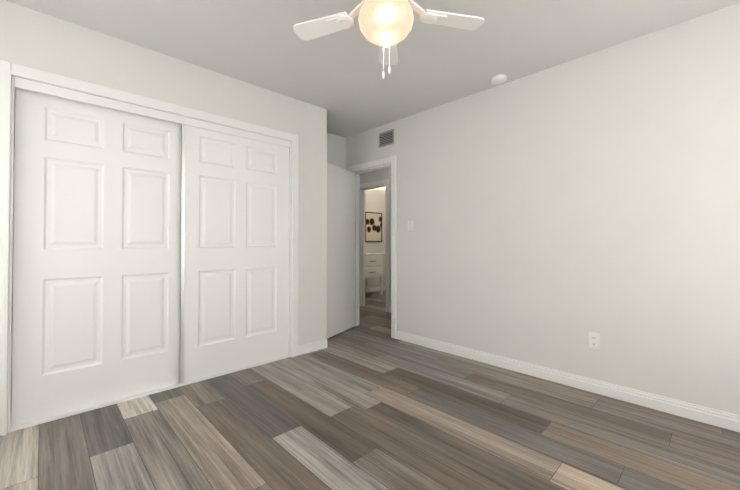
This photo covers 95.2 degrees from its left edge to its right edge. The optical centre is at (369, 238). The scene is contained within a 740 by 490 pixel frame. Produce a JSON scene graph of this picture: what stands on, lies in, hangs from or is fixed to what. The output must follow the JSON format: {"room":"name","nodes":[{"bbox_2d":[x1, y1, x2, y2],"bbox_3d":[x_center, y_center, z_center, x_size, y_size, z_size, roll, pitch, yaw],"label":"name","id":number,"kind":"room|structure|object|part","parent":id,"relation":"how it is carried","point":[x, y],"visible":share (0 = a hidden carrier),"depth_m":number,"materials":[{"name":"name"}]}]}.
{"room":"empty bedroom","nodes":[
{"label":"empty bedroom","id":0,"kind":"room"},
{"bbox_2d":[0,0,326,387],"bbox_3d":[-1.498,-0.118,2.538,2.820,2.450,0.115,1,-1,-44],"label":"wall","id":1,"kind":"structure","parent":0,"point":[31,38],"depth_m":2.65,"materials":[{"name":"paint"}]},
{"bbox_2d":[11,87,179,424],"bbox_3d":[-1.760,0.090,2.309,0.930,2.005,0.032,1,-1,-44],"label":"closet door","id":2,"kind":"structure","parent":1,"relation":"in","point":[96,264],"depth_m":2.22,"materials":[{"name":"white wood"}]},
{"bbox_2d":[0,60,298,435],"bbox_3d":[-1.437,0.093,2.595,1.820,2.030,0.115,1,-1,-44],"label":"door frame","id":3,"kind":"structure","parent":1,"relation":"attached to","point":[25,84],"depth_m":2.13,"materials":[{"name":"white wood"}]},
{"bbox_2d":[178,124,185,383],"bbox_3d":[-1.429,0.099,2.568,0.030,1.993,0.038,1,-1,-44],"label":"right closet door edge","id":4,"kind":"object","parent":1,"relation":"attached to","point":[181,255],"visible":0.89,"depth_m":2.56,"materials":[{"name":"white wood"}]},
{"bbox_2d":[184,125,288,382],"bbox_3d":[-1.107,0.097,2.881,0.920,2.005,0.032,1,-1,-44],"label":"closet door","id":5,"kind":"structure","parent":1,"relation":"in","point":[236,312],"depth_m":2.83,"materials":[{"name":"white wood"}]},
{"bbox_2d":[298,338,326,354],"bbox_3d":[-0.564,1.069,3.340,0.343,0.095,0.014,1,-1,-44],"label":"baseboard","id":6,"kind":"structure","parent":1,"relation":"attached to","point":[309,347],"depth_m":3.33,"materials":[{"name":"white wood"}]},
{"bbox_2d":[327,133,345,168],"bbox_3d":[-0.625,-0.099,4.205,0.985,2.450,0.115,1,-1,-44],"label":"wall","id":7,"kind":"structure","parent":0,"point":[336,150],"depth_m":4.33,"materials":[{"name":"paint"}]},
{"bbox_2d":[0,290,739,489],"bbox_3d":[0.094,1.172,3.787,6.865,0.100,6.865,1,-1,-44],"label":"floor","id":8,"kind":"structure","parent":0,"point":[368,402],"depth_m":1.89,"materials":[{"name":"grey wood"}]},
{"bbox_2d":[10,355,289,431],"bbox_3d":[-1.433,1.100,2.579,1.796,0.016,0.096,1,-1,-44],"label":"track","id":9,"kind":"object","parent":8,"relation":"on","point":[30,423],"visible":0.67,"depth_m":2.26,"materials":[{"name":"white"}]},
{"bbox_2d":[365,253,383,294],"bbox_3d":[-0.117,0.645,6.830,0.670,1.025,0.498,1,-1,-44],"label":"bathroom vanity","id":10,"kind":"object","parent":8,"relation":"on","point":[373,265],"visible":0.38,"depth_m":6.75,"materials":[{"name":"white wood"}]},
{"bbox_2d":[365,253,383,254],"bbox_3d":[-0.123,0.317,6.841,0.670,0.030,0.479,1,-1,-44],"label":"countertop","id":11,"kind":"structure","parent":10,"relation":"on","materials":[{"name":"white stone"}]},
{"bbox_2d":[5,0,739,137],"bbox_3d":[0.094,-1.378,3.817,6.865,0.100,6.865,1,-1,-44],"label":"ceiling","id":12,"kind":"structure","parent":0,"point":[337,75],"depth_m":2.31,"materials":[{"name":"paint"}]},
{"bbox_2d":[293,0,483,78],"bbox_3d":[0.064,-1.046,1.544,0.931,0.616,0.949,1,-1,-44],"label":"fan light","id":13,"kind":"object","parent":12,"relation":"hanging from","point":[385,26],"visible":1,"depth_m":1.59,"materials":[{"name":"white"}]},
{"bbox_3d":[0.074,-1.000,1.570,0.256,0.168,0.256,1,-1,-44],"label":"globe","id":14,"kind":"part","parent":13,"relation":"part of","materials":[{"name":"white glass"}]},
{"bbox_2d":[491,74,506,83],"bbox_3d":[1.075,-1.321,2.821,0.128,0.036,0.128,1,-1,-44],"label":"smoke detector","id":15,"kind":"object","parent":12,"relation":"attached to","point":[499,79],"visible":1,"depth_m":2.79,"materials":[{"name":"white plastic"}]},
{"bbox_2d":[365,188,385,286],"bbox_3d":[-0.099,-0.062,7.291,2.085,2.450,0.115,1,-1,-44],"label":"wall","id":16,"kind":"structure","parent":0,"point":[375,200],"depth_m":7.46,"materials":[{"name":"paint"}]},
{"bbox_2d":[365,212,381,241],"bbox_3d":[0.079,-0.247,7.364,0.510,0.640,0.028,1,-1,-44],"label":"framed artwork","id":17,"kind":"object","parent":16,"relation":"attached to","point":[373,226],"visible":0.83,"depth_m":7.35,"materials":[{"name":"brown metal"}]},
{"bbox_2d":[360,167,390,305],"bbox_3d":[0.404,-0.087,5.192,0.115,2.450,5.000,1,-1,-44],"label":"wall","id":18,"kind":"structure","parent":0,"point":[377,175],"depth_m":5.26,"materials":[{"name":"paint"}]},
{"bbox_2d":[360,179,388,311],"bbox_3d":[0.080,0.113,5.523,0.151,2.057,0.754,1,-1,-44],"label":"door frame","id":19,"kind":"structure","parent":18,"relation":"attached to","point":[362,246],"depth_m":5.60,"materials":[{"name":"white wood"}]},
{"bbox_2d":[346,3,739,414],"bbox_3d":[1.177,-0.113,2.971,0.115,2.450,4.165,1,-1,-44],"label":"wall","id":20,"kind":"structure","parent":0,"point":[556,214],"depth_m":2.44,"materials":[{"name":"paint"}]},
{"bbox_2d":[327,163,354,337],"bbox_3d":[-0.357,0.135,4.024,0.035,1.959,0.656,0,-1,27],"label":"bedroom door","id":21,"kind":"structure","parent":20,"relation":"in","point":[340,249],"depth_m":4.00,"materials":[{"name":"white wood"}]},
{"bbox_2d":[348,155,396,338],"bbox_3d":[0.051,0.097,4.131,0.151,2.057,0.834,1,-1,-44],"label":"door frame","id":22,"kind":"structure","parent":20,"relation":"attached to","point":[386,160],"depth_m":3.93,"materials":[{"name":"white wood"}]},
{"bbox_2d":[379,129,393,147],"bbox_3d":[0.187,-1.157,3.915,0.010,0.170,0.240,1,-1,-44],"label":"air vent","id":23,"kind":"object","parent":20,"relation":"in","point":[386,138],"visible":1,"depth_m":3.91,"materials":[{"name":"grey metal"}]},
{"bbox_2d":[408,220,412,230],"bbox_3d":[0.433,-0.135,3.650,0.010,0.116,0.070,1,-1,-44],"label":"light switch","id":24,"kind":"object","parent":20,"relation":"attached to","point":[410,225],"visible":1,"depth_m":3.64,"materials":[{"name":"white plastic"}]},
{"bbox_2d":[396,330,739,432],"bbox_3d":[1.398,1.061,2.638,0.014,0.095,3.168,1,-1,-44],"label":"baseboard","id":25,"kind":"structure","parent":20,"relation":"attached to","point":[715,417],"depth_m":2.41,"materials":[{"name":"white wood"}]},
{"bbox_2d":[588,332,599,349],"bbox_3d":[1.609,0.735,2.427,0.010,0.116,0.070,1,-1,-44],"label":"electrical outlet plate","id":26,"kind":"object","parent":20,"relation":"attached to","point":[593,340],"visible":1,"depth_m":2.42,"materials":[{"name":"white plastic"}]}
]}

